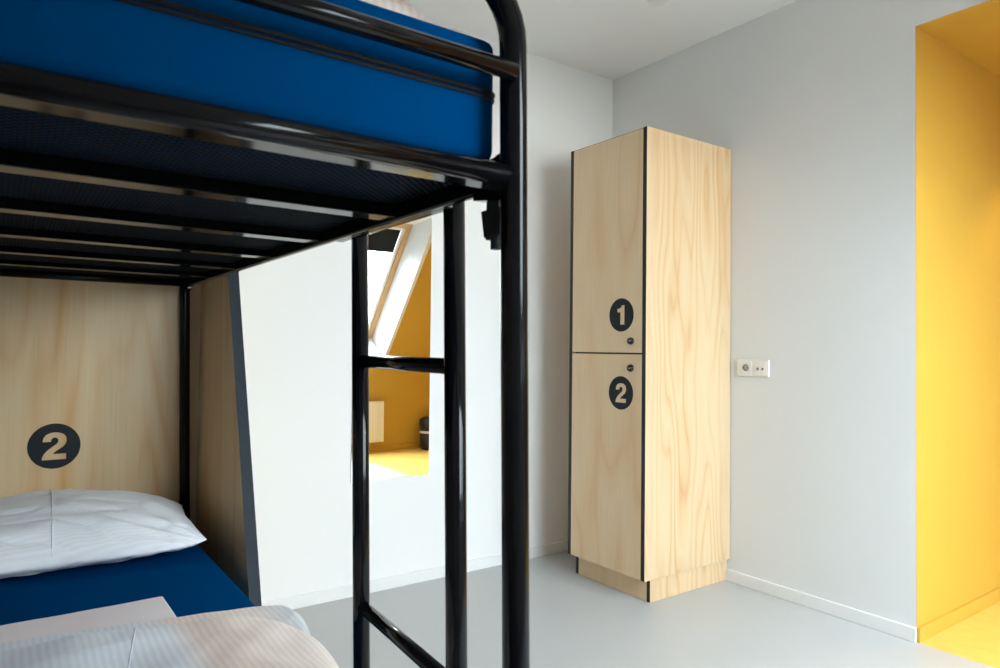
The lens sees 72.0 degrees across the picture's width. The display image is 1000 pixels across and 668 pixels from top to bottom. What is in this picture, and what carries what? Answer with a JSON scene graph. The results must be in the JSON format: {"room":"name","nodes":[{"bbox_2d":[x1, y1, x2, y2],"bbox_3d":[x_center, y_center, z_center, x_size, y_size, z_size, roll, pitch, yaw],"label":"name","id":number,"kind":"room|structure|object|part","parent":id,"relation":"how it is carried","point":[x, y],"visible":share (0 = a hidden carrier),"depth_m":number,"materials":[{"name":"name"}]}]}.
{"room":"dormitory","nodes":[
{"label":"dormitory","id":0,"kind":"room"},
{"bbox_2d":[239,19,612,601],"bbox_3d":[-1.173,-0.181,2.600,4.546,2.546,0.120,1,-1,-36],"label":"wall","id":1,"kind":"structure","parent":0,"point":[296,309],"depth_m":3.12,"materials":[{"name":"white paint"}]},
{"bbox_2d":[351,216,431,482],"bbox_3d":[-0.470,0.037,3.022,0.374,1.186,0.005,1,-1,-36],"label":"wall mirror","id":2,"kind":"object","parent":1,"relation":"attached to","point":[399,257],"visible":0.57,"depth_m":3.04,"materials":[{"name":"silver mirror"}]},
{"bbox_2d":[261,540,567,609],"bbox_3d":[-1.153,1.065,2.517,4.295,0.052,0.011,1,-1,-36],"label":"baseboard","id":3,"kind":"structure","parent":1,"relation":"attached to","point":[346,591],"depth_m":3.02,"materials":[{"name":"white"}]},
{"bbox_2d":[407,0,796,79],"bbox_3d":[-0.478,-1.516,1.675,4.546,0.100,2.462,1,-1,-36],"label":"ceiling","id":4,"kind":"structure","parent":0,"point":[609,39],"depth_m":3.17,"materials":[{"name":"white paint"}]},
{"bbox_2d":[647,0,667,5],"bbox_3d":[0.663,-1.410,2.893,0.104,0.038,0.104,1,-1,-36],"label":"smoke detector","id":5,"kind":"object","parent":4,"relation":"attached to","point":[651,2],"visible":1,"depth_m":2.89,"materials":[{"name":"white plastic"}]},
{"bbox_2d":[293,551,999,667],"bbox_3d":[0.727,1.142,1.608,6.540,0.100,3.915,1,-1,-36],"label":"floor","id":6,"kind":"structure","parent":0,"point":[577,620],"depth_m":2.57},
{"bbox_2d":[0,272,261,605],"bbox_3d":[-1.255,0.201,1.966,0.972,1.746,0.782,1,-1,-36],"label":"headboard","id":7,"kind":"object","parent":6,"relation":"on","point":[89,371],"visible":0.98,"depth_m":2.32,"materials":[{"name":"brown wood"}]},
{"bbox_3d":[-1.495,0.197,2.273,0.938,1.730,0.004,1,-1,-36],"label":"panel","id":8,"kind":"part","parent":7,"relation":"part of","materials":[{"name":"brown wood"}]},
{"bbox_2d":[0,0,529,667],"bbox_3d":[-0.849,0.303,1.475,0.904,1.537,2.048,1,-1,-36],"label":"bunk bed","id":9,"kind":"object","parent":6,"relation":"on","point":[203,245],"visible":0.82,"depth_m":0.97,"materials":[{"name":"black paint"}]},
{"bbox_3d":[-1.452,-0.192,2.268,0.786,0.028,0.052,1,-1,-36],"label":"rail","id":10,"kind":"part","parent":9,"relation":"part of","materials":[{"name":"black metal"}]},
{"bbox_2d":[0,545,255,625],"bbox_3d":[-0.890,0.727,1.450,0.751,0.162,1.947,1,-1,-36],"label":"mattress","id":11,"kind":"object","parent":9,"relation":"on","point":[190,582],"visible":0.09,"depth_m":1.77,"materials":[{"name":"blue fabric"}]},
{"bbox_2d":[0,596,175,642],"bbox_3d":[-0.877,0.637,1.312,0.529,0.007,0.570,1,-1,-36],"label":"sheet","id":12,"kind":"object","parent":11,"relation":"on","point":[156,608],"visible":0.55,"depth_m":1.54,"materials":[{"name":"white fabric"}]},
{"bbox_2d":[0,489,206,578],"bbox_3d":[-1.314,0.563,2.016,0.792,0.180,0.562,1,-1,-36],"label":"pillow","id":13,"kind":"object","parent":11,"relation":"on","point":[42,531],"visible":1,"depth_m":1.91,"materials":[{"name":"white fabric"}]},
{"bbox_2d":[0,605,338,667],"bbox_3d":[-0.604,0.576,1.026,0.732,0.104,0.919,1,-1,-25],"label":"duvet","id":14,"kind":"object","parent":11,"relation":"on","point":[276,636],"visible":1,"depth_m":1.19,"materials":[{"name":"white fabric"}]},
{"bbox_3d":[-1.458,0.312,2.273,0.835,1.534,0.035,1,-1,-36],"label":"frame","id":15,"kind":"part","parent":9,"relation":"part of","materials":[{"name":"black paint"}]},
{"bbox_2d":[0,0,494,235],"bbox_3d":[-0.866,-0.300,1.467,0.747,0.162,1.939,1,-1,-36],"label":"mattress","id":16,"kind":"object","parent":9,"relation":"on","point":[228,53],"visible":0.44,"depth_m":0.73,"materials":[{"name":"blue fabric"}]},
{"bbox_2d":[361,0,423,20],"bbox_3d":[-0.511,-0.448,0.929,0.640,0.116,0.548,1,-1,-36],"label":"duvet","id":17,"kind":"object","parent":16,"relation":"on","point":[400,6],"visible":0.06,"depth_m":0.87,"materials":[{"name":"white fabric"}]},
{"bbox_3d":[-0.304,-0.208,0.661,0.786,0.028,0.052,1,-1,-36],"label":"rail","id":18,"kind":"part","parent":9,"relation":"part of","materials":[{"name":"black metal"}]},
{"bbox_3d":[-0.571,-0.201,1.684,0.035,0.044,2.000,1,-1,-36],"label":"rail","id":19,"kind":"part","parent":9,"relation":"part of","materials":[{"name":"black metal"}]},
{"bbox_3d":[-0.283,0.409,1.405,0.061,1.327,0.034,1,-1,-36],"label":"ladder rail","id":20,"kind":"part","parent":9,"relation":"part of","materials":[{"name":"black metal"}]},
{"bbox_3d":[-0.294,-0.335,0.635,0.766,0.024,0.024,1,-1,-36],"label":"guard rail","id":21,"kind":"part","parent":9,"relation":"part of","materials":[{"name":"black metal"}]},
{"bbox_3d":[-0.068,0.405,1.067,0.061,1.327,0.034,1,-1,-36],"label":"ladder rail","id":22,"kind":"part","parent":9,"relation":"part of","materials":[{"name":"black metal"}]},
{"bbox_3d":[-0.294,0.290,0.646,0.835,1.534,0.035,1,-1,-36],"label":"frame","id":23,"kind":"part","parent":9,"relation":"part of","materials":[{"name":"black paint"}]},
{"bbox_2d":[568,126,730,602],"bbox_3d":[0.685,0.134,3.189,0.580,1.978,0.474,1,-1,-36],"label":"locker","id":24,"kind":"object","parent":6,"relation":"on","point":[649,467],"visible":1,"depth_m":3.00,"materials":[{"name":"brown wood"}]},
{"bbox_3d":[0.560,0.087,3.380,0.564,1.880,0.020,1,-1,-36],"label":"panel","id":25,"kind":"part","parent":24,"relation":"part of","materials":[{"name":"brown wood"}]},
{"bbox_3d":[0.466,0.553,3.027,0.018,0.930,0.431,1,-1,-36],"label":"door","id":26,"kind":"part","parent":24,"relation":"part of","materials":[{"name":"brown wood"}]},
{"bbox_2d":[575,352,641,354],"bbox_3d":[0.696,0.090,3.197,0.535,0.020,0.434,1,-1,-36],"label":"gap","id":27,"kind":"object","parent":24,"relation":"attached to","point":[576,353],"depth_m":3.03,"materials":[{"name":"brown wood"}]},
{"bbox_3d":[0.476,-0.388,3.047,0.018,0.938,0.431,1,-1,-36],"label":"door","id":28,"kind":"part","parent":24,"relation":"part of","materials":[{"name":"brown wood"}]},
{"bbox_3d":[0.703,-0.845,3.215,0.563,0.016,0.434,1,-1,-36],"label":"panel","id":29,"kind":"part","parent":24,"relation":"part of","materials":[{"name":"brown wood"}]},
{"bbox_3d":[0.824,0.082,3.010,0.564,1.880,0.020,1,-1,-36],"label":"panel","id":30,"kind":"part","parent":24,"relation":"part of","materials":[{"name":"brown wood"}]},
{"bbox_2d":[612,0,988,627],"bbox_3d":[1.411,-0.150,2.790,0.120,2.546,2.575,1,-1,-36],"label":"wall","id":31,"kind":"structure","parent":0,"point":[812,102],"depth_m":2.83,"materials":[{"name":"white paint"}]},
{"bbox_2d":[737,359,769,376],"bbox_3d":[1.124,0.151,3.064,0.014,0.074,0.160,1,-1,-36],"label":"wall socket","id":32,"kind":"object","parent":31,"relation":"attached to","point":[745,367],"visible":1,"depth_m":3.06,"materials":[{"name":"white plastic"}]},
{"bbox_2d":[726,569,916,642],"bbox_3d":[1.055,1.101,3.130,0.011,0.052,1.559,1,-1,-36],"label":"baseboard","id":33,"kind":"structure","parent":31,"relation":"attached to","point":[888,626],"depth_m":2.76,"materials":[{"name":"white"}]},
{"bbox_2d":[915,21,999,627],"bbox_3d":[2.349,0.003,3.186,2.114,2.278,0.120,1,-1,-36],"label":"wall","id":34,"kind":"structure","parent":0,"point":[957,99],"depth_m":2.73,"materials":[{"name":"yellow paint"}]},
{"bbox_2d":[917,587,999,642],"bbox_3d":[2.323,1.113,3.071,1.983,0.052,0.011,1,-1,-36],"label":"baseboard","id":35,"kind":"structure","parent":34,"relation":"attached to","point":[928,630],"depth_m":2.67,"materials":[{"name":"yellow paint"}]},
{"bbox_2d":[916,0,999,76],"bbox_3d":[2.654,-1.146,2.801,2.114,0.051,1.125,1,-1,-36],"label":"ceiling","id":36,"kind":"structure","parent":0,"point":[974,31],"depth_m":2.59,"materials":[{"name":"yellow paint"}]}
]}

